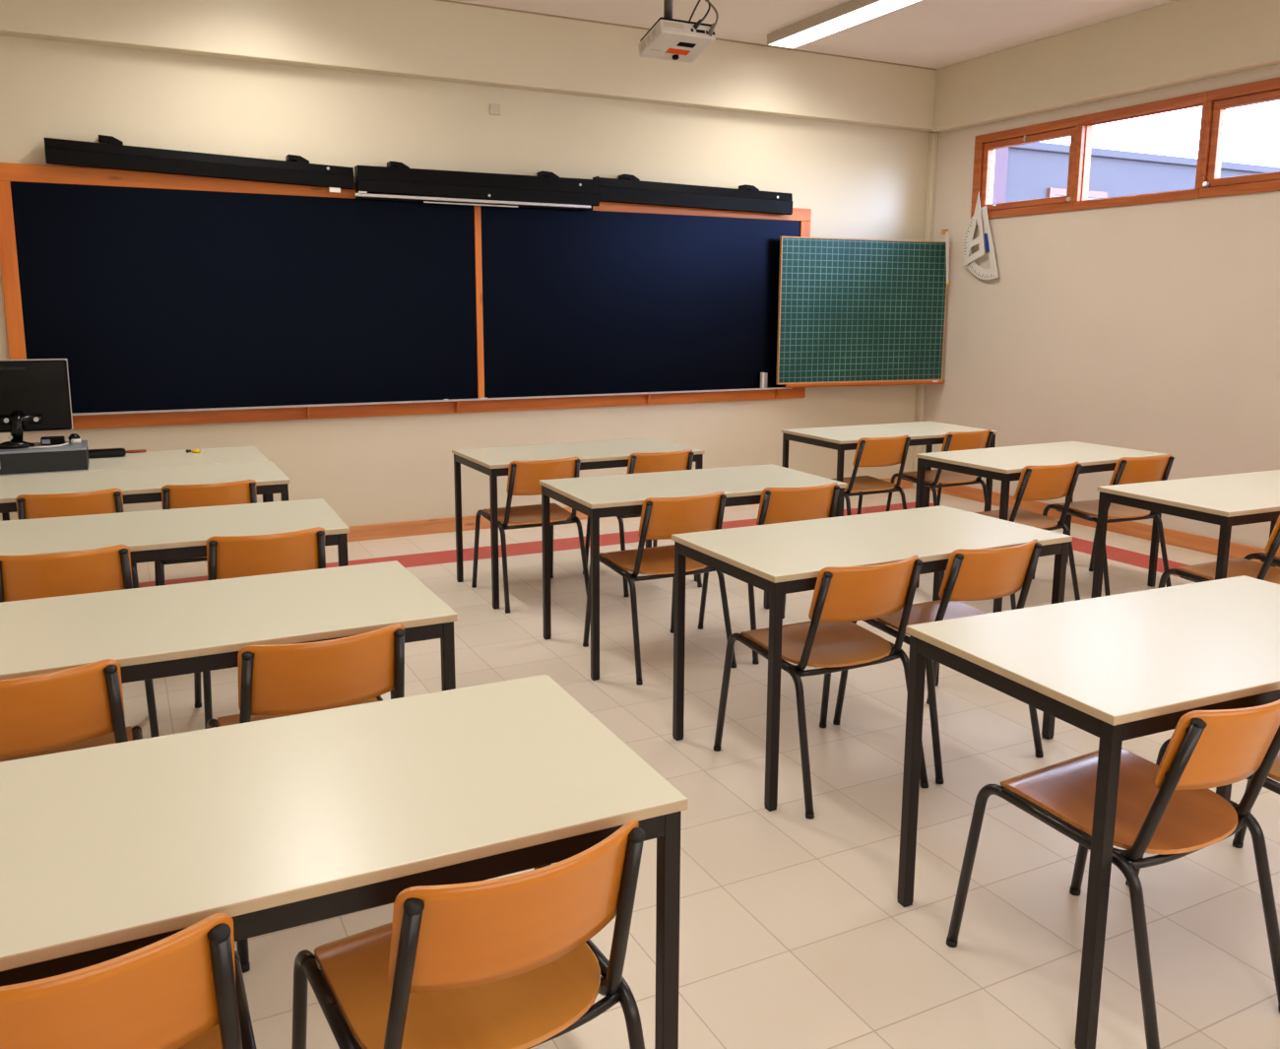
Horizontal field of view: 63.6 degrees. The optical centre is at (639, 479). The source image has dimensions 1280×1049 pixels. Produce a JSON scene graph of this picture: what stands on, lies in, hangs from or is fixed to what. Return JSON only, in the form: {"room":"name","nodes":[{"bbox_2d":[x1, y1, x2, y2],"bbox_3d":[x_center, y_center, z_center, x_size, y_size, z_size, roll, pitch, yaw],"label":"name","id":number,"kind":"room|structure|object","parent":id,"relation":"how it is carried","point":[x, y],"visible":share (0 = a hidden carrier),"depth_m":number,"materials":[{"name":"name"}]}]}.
{"room":"classroom","nodes":[
{"label":"classroom","id":0,"kind":"room"},
{"bbox_2d":[0,35,931,526],"bbox_3d":[-1.234,-1.355,6.973,8.476,3.420,0.200,-5,11,-27],"label":"wall","id":1,"kind":"structure","parent":0,"point":[856,181],"depth_m":6.88,"materials":[{"name":"paint"}]},
{"bbox_2d":[44,134,354,192],"bbox_3d":[-2.526,-1.843,6.034,1.654,0.245,0.130,-5,11,-27],"label":"lamp housing","id":2,"kind":"object","parent":1,"relation":"attached to","point":[113,155],"visible":1,"depth_m":5.95,"materials":[{"name":"black paint"}]},
{"bbox_2d":[0,162,811,429],"bbox_3d":[-1.091,-1.188,6.910,5.432,1.468,0.086,-5,11,-27],"label":"chalkboard","id":3,"kind":"object","parent":1,"relation":"attached to","point":[167,299],"visible":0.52,"depth_m":6.59,"materials":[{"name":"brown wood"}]},
{"bbox_2d":[71,386,792,415],"bbox_3d":[-1.149,-0.545,6.970,5.250,0.013,0.052,-5,11,-27],"label":"chalk tray","id":4,"kind":"object","parent":3,"relation":"on","point":[307,405],"depth_m":6.82,"materials":[{"name":"brown wood"}]},
{"bbox_2d":[760,372,767,387],"bbox_3d":[0.962,-0.774,8.024,0.052,0.128,0.032,-6,11,-33],"label":"eraser","id":5,"kind":"object","parent":3,"relation":"on","point":[763,375],"visible":1,"depth_m":8.01,"materials":[{"name":"grey fabric"}]},
{"bbox_2d":[0,0,936,132],"bbox_3d":[-1.155,-2.790,6.588,8.076,0.463,0.120,-5,11,-27],"label":"beam","id":6,"kind":"structure","parent":1,"relation":"attached to","point":[425,39],"depth_m":6.61,"materials":[{"name":"paint"}]},
{"bbox_2d":[354,160,599,210],"bbox_3d":[-1.047,-1.925,6.769,1.653,0.250,0.154,-5,11,-27],"label":"case","id":7,"kind":"object","parent":1,"relation":"attached to","point":[396,181],"visible":1,"depth_m":6.69,"materials":[{"name":"black paint"}]},
{"bbox_2d":[489,104,500,115],"bbox_3d":[-0.957,-2.445,6.811,0.074,0.066,0.010,-5,11,-27],"label":"blank wall plate","id":8,"kind":"object","parent":1,"relation":"attached to","point":[494,109],"visible":1,"depth_m":6.81,"materials":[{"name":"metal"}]},
{"bbox_2d":[346,477,912,541],"bbox_3d":[-1.216,0.300,7.141,8.026,0.100,0.016,-5,11,-27],"label":"baseboard","id":9,"kind":"structure","parent":1,"relation":"attached to","point":[440,525],"depth_m":7.00,"materials":[{"name":"brown wood"}]},
{"bbox_2d":[436,0,936,69],"bbox_3d":[-1.179,-2.999,6.469,7.956,0.010,0.008,-5,11,-27],"label":"trim","id":10,"kind":"structure","parent":1,"relation":"attached to","point":[436,0],"depth_m":7.06,"materials":[{"name":"beige paint"}]},
{"bbox_2d":[592,174,792,214],"bbox_3d":[0.407,-2.074,7.508,1.627,0.220,0.130,-5,11,-27],"label":"lamp housing","id":11,"kind":"object","parent":1,"relation":"attached to","point":[629,189],"visible":0.97,"depth_m":7.43,"materials":[{"name":"black paint"}]},
{"bbox_2d":[775,236,947,387],"bbox_3d":[1.763,-1.338,8.279,1.552,1.153,0.212,-3,10,-21],"label":"board","id":12,"kind":"object","parent":1,"relation":"attached to","point":[852,311],"visible":0.93,"depth_m":8.17,"materials":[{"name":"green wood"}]},
{"bbox_2d":[941,229,949,284],"bbox_3d":[2.467,-1.800,8.330,0.062,0.438,0.057,-5,11,-27],"label":"ruler","id":13,"kind":"object","parent":12,"relation":"hanging from","point":[943,231],"visible":1,"depth_m":8.30,"materials":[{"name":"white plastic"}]},
{"bbox_2d":[912,132,938,488],"bbox_3d":[2.399,-1.389,8.697,0.050,2.950,0.055,-5,11,-27],"label":"trim","id":14,"kind":"structure","parent":1,"relation":"attached to","point":[932,144],"depth_m":8.54,"materials":[{"name":"paint"}]},
{"bbox_2d":[122,487,1279,1048],"bbox_3d":[0.797,1.063,3.311,8.476,0.120,9.200,-5,11,-27],"label":"floor","id":15,"kind":"structure","parent":0,"point":[795,930],"depth_m":2.92,"materials":[{"name":"tile"}]},
{"bbox_2d":[0,658,142,762],"bbox_3d":[-1.417,0.748,2.437,0.482,0.774,0.582,-5,11,-27],"label":"chair","id":16,"kind":"object","parent":15,"relation":"on","point":[79,707],"visible":0.51,"depth_m":2.21,"materials":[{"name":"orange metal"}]},
{"bbox_2d":[15,488,139,587],"bbox_3d":[-2.460,0.393,4.524,0.482,0.774,0.582,-5,11,-27],"label":"chair","id":17,"kind":"object","parent":15,"relation":"on","point":[29,506],"visible":0.23,"depth_m":4.23,"materials":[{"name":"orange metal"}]},
{"bbox_2d":[0,544,159,737],"bbox_3d":[-1.925,0.566,3.509,0.482,0.774,0.582,-5,11,-27],"label":"chair","id":18,"kind":"object","parent":15,"relation":"on","point":[108,568],"visible":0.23,"depth_m":3.23,"materials":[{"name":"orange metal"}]},
{"bbox_2d":[0,912,255,1048],"bbox_3d":[-0.798,0.908,1.497,0.482,0.774,0.582,-5,11,-27],"label":"chair","id":19,"kind":"object","parent":15,"relation":"on","point":[185,989],"visible":1,"depth_m":1.26,"materials":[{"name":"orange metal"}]},
{"bbox_2d":[0,446,268,520],"bbox_3d":[-2.597,0.266,5.337,1.250,0.750,0.635,-4,11,-26],"label":"school desk","id":20,"kind":"object","parent":15,"relation":"on","point":[237,454],"visible":0.23,"depth_m":5.30,"materials":[{"name":"beige laminate"}]},
{"bbox_2d":[0,440,89,475],"bbox_3d":[-2.950,-0.106,4.940,0.544,0.110,0.324,-5,11,-27],"label":"desktop computer","id":21,"kind":"object","parent":20,"relation":"on","point":[70,457],"visible":0.94,"depth_m":4.85,"materials":[{"name":"silver metal"}]},
{"bbox_2d":[0,358,73,448],"bbox_3d":[-2.996,-0.361,4.887,0.524,0.410,0.174,-5,11,-27],"label":"monitor","id":22,"kind":"object","parent":21,"relation":"on","point":[35,396],"visible":1,"depth_m":4.96,"materials":[{"name":"black plastic"}]},
{"bbox_2d":[28,442,68,448],"bbox_3d":[-2.806,-0.163,4.918,0.052,0.010,0.196,6,11,29],"label":"cable","id":23,"kind":"object","parent":21,"relation":"on","point":[67,442],"visible":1,"depth_m":4.88,"materials":[{"name":"plastic"}]},
{"bbox_2d":[40,435,64,445],"bbox_3d":[-2.854,-0.192,5.014,0.100,0.036,0.061,-5,11,-27],"label":"power adapter","id":24,"kind":"object","parent":21,"relation":"on","point":[44,440],"visible":0.98,"depth_m":4.99,"materials":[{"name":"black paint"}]},
{"bbox_2d":[67,433,81,444],"bbox_3d":[-2.774,-0.204,5.063,0.051,0.045,0.068,-9,13,-43],"label":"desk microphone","id":25,"kind":"object","parent":21,"relation":"on","point":[73,437],"visible":1,"depth_m":5.05,"materials":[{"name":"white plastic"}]},
{"bbox_2d":[88,448,126,458],"bbox_3d":[-2.781,-0.140,5.358,0.200,0.042,0.070,-5,11,-28],"label":"pencil case","id":26,"kind":"object","parent":20,"relation":"on","point":[106,452],"visible":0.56,"depth_m":5.34,"materials":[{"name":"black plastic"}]},
{"bbox_2d":[126,448,146,452],"bbox_3d":[-2.731,-0.152,5.507,0.175,0.015,0.016,-5,11,-29],"label":"wooden stick","id":27,"kind":"object","parent":20,"relation":"on","point":[139,450],"visible":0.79,"depth_m":5.52,"materials":[{"name":"red wood"}]},
{"bbox_2d":[192,448,200,452],"bbox_3d":[-2.377,-0.156,5.526,0.040,0.019,0.020,0,10,-4],"label":"yellow chalk","id":28,"kind":"object","parent":20,"relation":"on","point":[193,450],"visible":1,"depth_m":5.52,"materials":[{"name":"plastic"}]},
{"bbox_2d":[0,460,290,512],"bbox_3d":[-2.299,0.362,4.771,1.250,0.750,0.635,-4,11,-26],"label":"school desk","id":29,"kind":"object","parent":15,"relation":"on","point":[137,485],"visible":0.42,"depth_m":4.68,"materials":[{"name":"beige laminate"}]},
{"bbox_2d":[0,498,349,566],"bbox_3d":[-1.740,0.533,3.768,1.250,0.750,0.635,-4,10,-25],"label":"school desk","id":30,"kind":"object","parent":15,"relation":"on","point":[176,533],"visible":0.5,"depth_m":3.67,"materials":[{"name":"beige laminate"}]},
{"bbox_2d":[154,479,256,585],"bbox_3d":[-1.983,0.355,4.763,0.482,0.774,0.582,-5,11,-27],"label":"chair","id":31,"kind":"object","parent":15,"relation":"on","point":[173,496],"visible":0.23,"depth_m":4.48,"materials":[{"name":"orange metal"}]},
{"bbox_2d":[0,560,457,699],"bbox_3d":[-1.172,0.711,2.720,1.250,0.750,0.635,-5,11,-27],"label":"school desk","id":32,"kind":"object","parent":15,"relation":"on","point":[190,627],"visible":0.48,"depth_m":2.62,"materials":[{"name":"beige laminate"}]},
{"bbox_2d":[193,526,325,728],"bbox_3d":[-1.377,0.522,3.784,0.482,0.774,0.582,-5,11,-27],"label":"chair","id":33,"kind":"object","parent":15,"relation":"on","point":[227,556],"visible":0.34,"depth_m":3.50,"materials":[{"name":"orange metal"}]},
{"bbox_2d":[206,623,405,972],"bbox_3d":[-0.855,0.709,2.686,0.482,0.774,0.582,-5,11,-29],"label":"chair","id":34,"kind":"object","parent":15,"relation":"on","point":[276,680],"visible":0.47,"depth_m":2.41,"materials":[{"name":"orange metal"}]},
{"bbox_2d":[0,674,687,1048],"bbox_3d":[-0.625,0.879,1.737,1.250,0.750,0.635,-4,11,-26],"label":"school desk","id":35,"kind":"object","parent":15,"relation":"on","point":[107,852],"visible":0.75,"depth_m":1.62,"materials":[{"name":"beige laminate"}]},
{"bbox_2d":[291,819,645,1048],"bbox_3d":[-0.285,0.874,1.717,0.482,0.774,0.582,-6,11,-32],"label":"chair","id":36,"kind":"object","parent":15,"relation":"on","point":[511,961],"visible":1,"depth_m":1.55,"materials":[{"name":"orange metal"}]},
{"bbox_2d":[471,456,588,613],"bbox_3d":[-0.586,0.238,5.504,0.482,0.774,0.582,-5,11,-27],"label":"chair","id":37,"kind":"object","parent":15,"relation":"on","point":[524,477],"visible":0.89,"depth_m":5.29,"materials":[{"name":"brown wood"}]},
{"bbox_2d":[451,437,704,609],"bbox_3d":[-0.343,0.203,5.779,1.250,0.750,0.635,-5,11,-27],"label":"school desk","id":38,"kind":"object","parent":15,"relation":"on","point":[494,462],"visible":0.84,"depth_m":5.63,"materials":[{"name":"beige laminate"}]},
{"bbox_2d":[582,448,702,596],"bbox_3d":[0.011,0.190,5.804,0.482,0.774,0.582,-5,11,-27],"label":"chair","id":39,"kind":"object","parent":15,"relation":"on","point":[638,463],"visible":0.21,"depth_m":5.53,"materials":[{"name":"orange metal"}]},
{"bbox_2d":[582,491,736,684],"bbox_3d":[0.082,0.405,4.523,0.482,0.774,0.582,-5,11,-27],"label":"chair","id":40,"kind":"object","parent":15,"relation":"on","point":[662,518],"visible":0.71,"depth_m":4.30,"materials":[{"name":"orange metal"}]},
{"bbox_2d":[539,463,847,680],"bbox_3d":[0.237,0.377,4.755,1.250,0.750,0.635,-4,10,-25],"label":"school desk","id":41,"kind":"object","parent":15,"relation":"on","point":[597,497],"visible":0.77,"depth_m":4.58,"materials":[{"name":"beige laminate"}]},
{"bbox_2d":[698,482,839,663],"bbox_3d":[0.612,0.367,4.767,0.482,0.774,0.582,-4,10,-23],"label":"chair","id":42,"kind":"object","parent":15,"relation":"on","point":[777,504],"visible":0.3,"depth_m":4.48,"materials":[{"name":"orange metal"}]},
{"bbox_2d":[713,555,928,818],"bbox_3d":[0.602,0.593,3.418,0.482,0.774,0.582,-5,11,-27],"label":"chair","id":43,"kind":"object","parent":15,"relation":"on","point":[830,641],"visible":0.98,"depth_m":3.22,"materials":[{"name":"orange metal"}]},
{"bbox_2d":[831,434,910,514],"bbox_3d":[1.372,0.081,6.493,0.482,0.774,0.582,-5,11,-27],"label":"chair","id":44,"kind":"object","parent":15,"relation":"on","point":[870,451],"visible":0.78,"depth_m":6.25,"materials":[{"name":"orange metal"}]},
{"bbox_2d":[671,505,1072,811],"bbox_3d":[0.809,0.562,3.664,1.250,0.750,0.635,-5,11,-27],"label":"school desk","id":45,"kind":"object","parent":15,"relation":"on","point":[778,559],"visible":0.94,"depth_m":3.52,"materials":[{"name":"beige laminate"}]},
{"bbox_2d":[781,421,997,511],"bbox_3d":[1.622,0.044,6.778,1.250,0.750,0.635,-4,11,-25],"label":"school desk","id":46,"kind":"object","parent":15,"relation":"on","point":[846,437],"visible":0.44,"depth_m":6.63,"materials":[{"name":"beige laminate"}]},
{"bbox_2d":[832,538,1043,783],"bbox_3d":[1.065,0.556,3.650,0.482,0.774,0.582,-5,11,-27],"label":"chair","id":47,"kind":"object","parent":15,"relation":"on","point":[979,574],"visible":0.59,"depth_m":3.39,"materials":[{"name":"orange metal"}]},
{"bbox_2d":[886,429,993,511],"bbox_3d":[1.983,0.033,6.800,0.482,0.774,0.582,-5,11,-27],"label":"chair","id":48,"kind":"object","parent":15,"relation":"on","point":[953,440],"visible":0.69,"depth_m":6.60,"materials":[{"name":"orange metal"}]},
{"bbox_2d":[973,460,1082,609],"bbox_3d":[1.957,0.263,5.426,0.482,0.774,0.582,-5,11,-27],"label":"chair","id":49,"kind":"object","parent":15,"relation":"on","point":[1049,481],"visible":0.7,"depth_m":5.17,"materials":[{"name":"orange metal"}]},
{"bbox_2d":[915,441,1167,612],"bbox_3d":[2.205,0.226,5.710,1.250,0.750,0.635,-5,11,-28],"label":"school desk","id":50,"kind":"object","parent":15,"relation":"on","point":[1005,464],"visible":0.56,"depth_m":5.57,"materials":[{"name":"beige laminate"}]},
{"bbox_2d":[896,575,1279,1048],"bbox_3d":[1.363,0.742,2.609,1.250,0.750,0.635,-4,10,-24],"label":"school desk","id":51,"kind":"object","parent":15,"relation":"on","point":[1118,668],"visible":0.84,"depth_m":2.37,"materials":[{"name":"beige laminate"}]},
{"bbox_2d":[1032,453,1174,595],"bbox_3d":[2.583,0.216,5.724,0.482,0.774,0.582,-4,10,-23],"label":"chair","id":52,"kind":"object","parent":15,"relation":"on","point":[1127,470],"visible":0.74,"depth_m":5.53,"materials":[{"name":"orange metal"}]},
{"bbox_2d":[946,699,1279,1048],"bbox_3d":[1.099,0.777,2.332,0.482,0.774,0.582,-5,11,-29],"label":"chair","id":53,"kind":"object","parent":15,"relation":"on","point":[1168,809],"visible":0.96,"depth_m":2.21,"materials":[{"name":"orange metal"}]},
{"bbox_2d":[1090,469,1279,597],"bbox_3d":[2.744,0.406,4.650,1.250,0.750,0.635,-4,10,-24],"label":"school desk","id":54,"kind":"object","parent":15,"relation":"on","point":[1227,501],"visible":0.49,"depth_m":4.44,"materials":[{"name":"beige laminate"}]},
{"bbox_2d":[1125,738,1279,886],"bbox_3d":[1.657,0.738,2.581,0.482,0.774,0.582,-5,11,-27],"label":"chair","id":55,"kind":"object","parent":15,"relation":"on","point":[1274,773],"visible":0.09,"depth_m":2.56,"materials":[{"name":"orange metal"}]},
{"bbox_2d":[1157,514,1279,587],"bbox_3d":[2.532,0.453,4.310,0.482,0.774,0.582,-5,11,-27],"label":"chair","id":56,"kind":"object","parent":15,"relation":"on","point":[1237,566],"visible":0.53,"depth_m":4.31,"materials":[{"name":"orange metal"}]},
{"bbox_2d":[1243,551,1279,567],"bbox_3d":[3.040,0.408,4.587,0.482,0.774,0.582,-5,11,-27],"label":"chair","id":57,"kind":"object","parent":15,"relation":"on","point":[1261,555],"visible":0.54,"depth_m":4.61,"materials":[{"name":"black metal"}]},
{"bbox_2d":[450,0,1178,68],"bbox_3d":[0.814,-2.429,2.726,8.476,0.120,9.200,-5,11,-27],"label":"ceiling","id":58,"kind":"structure","parent":0,"point":[928,33],"depth_m":6.83,"materials":[{"name":"paint"}]},
{"bbox_2d":[638,0,718,63],"bbox_3d":[0.203,-2.555,5.506,0.337,0.553,0.288,-5,11,-27],"label":"ceiling projector","id":59,"kind":"object","parent":58,"relation":"attached to","point":[669,38],"visible":1,"depth_m":5.47,"materials":[{"name":"white plastic"}]},
{"bbox_2d":[640,27,655,51],"bbox_3d":[0.043,-2.339,5.485,0.002,0.085,0.184,-5,11,-27],"label":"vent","id":60,"kind":"object","parent":59,"relation":"attached to","point":[647,42],"depth_m":5.49,"materials":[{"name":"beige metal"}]},
{"bbox_2d":[767,0,922,48],"bbox_3d":[1.345,-2.979,6.599,0.225,0.068,1.560,-5,11,-27],"label":"ceiling light","id":61,"kind":"object","parent":58,"relation":"attached to","point":[852,13],"visible":1,"depth_m":6.68,"materials":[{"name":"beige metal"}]},
{"bbox_2d":[921,64,1279,548],"bbox_3d":[4.494,-0.976,4.871,0.200,3.420,8.800,-5,11,-27],"label":"wall","id":62,"kind":"structure","parent":0,"point":[1153,327],"depth_m":7.03,"materials":[{"name":"paint"}]},
{"bbox_2d":[970,116,1080,218],"bbox_3d":[2.885,-2.302,7.705,0.123,0.640,0.985,-5,11,-27],"label":"window","id":63,"kind":"structure","parent":62,"relation":"in","point":[985,146],"depth_m":7.70,"materials":[{"name":"brown wood"}]},
{"bbox_2d":[962,192,985,266],"bbox_3d":[2.631,-1.965,8.083,0.004,0.568,0.223,-5,11,-27],"label":"square","id":64,"kind":"object","parent":63,"relation":"hanging from","point":[979,240],"visible":1,"depth_m":8.07,"materials":[{"name":"white plastic"}]},
{"bbox_2d":[962,204,998,279],"bbox_3d":[2.670,-1.852,8.061,0.040,0.566,0.393,-5,11,-27],"label":"protractor","id":65,"kind":"object","parent":63,"relation":"hanging from","point":[992,273],"visible":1,"depth_m":8.02,"materials":[{"name":"white plastic"}]},
{"bbox_2d":[929,482,1279,568],"bbox_3d":[4.402,0.672,5.073,0.016,0.102,8.745,-5,11,-27],"label":"baseboard","id":66,"kind":"structure","parent":62,"relation":"attached to","point":[1207,544],"depth_m":7.06,"materials":[{"name":"brown wood"}]},
{"bbox_2d":[933,0,1279,132],"bbox_3d":[4.385,-2.405,4.504,0.120,0.480,8.680,-5,11,-27],"label":"beam","id":67,"kind":"structure","parent":62,"relation":"attached to","point":[1181,41],"depth_m":6.81,"materials":[{"name":"paint"}]},
{"bbox_2d":[1073,91,1208,210],"bbox_3d":[3.330,-2.158,6.856,0.110,0.640,0.955,-5,11,-27],"label":"window","id":68,"kind":"structure","parent":62,"relation":"in","point":[1086,122],"depth_m":6.89,"materials":[{"name":"brown wood"}]},
{"bbox_2d":[1198,76,1279,197],"bbox_3d":[3.757,-2.014,6.013,0.123,0.640,0.955,-5,11,-27],"label":"window","id":69,"kind":"structure","parent":62,"relation":"in","point":[1219,100],"depth_m":6.29,"materials":[{"name":"brown wood"}]},
{"label":"outside","id":70,"kind":"structure","parent":0,"visible":0},
{"bbox_3d":[10.712,0.257,8.459,13.924,0.100,15.500,-5,11,-27],"label":"ground","id":71,"kind":"structure","parent":70,"visible":0},
{"bbox_2d":[992,141,1279,203],"bbox_3d":[8.719,-2.362,13.671,11.440,3.285,0.350,-5,11,-27],"label":"neighbouring building","id":72,"kind":"structure","parent":71,"relation":"on","point":[1039,169],"depth_m":11.47,"materials":[{"name":"white paint"}]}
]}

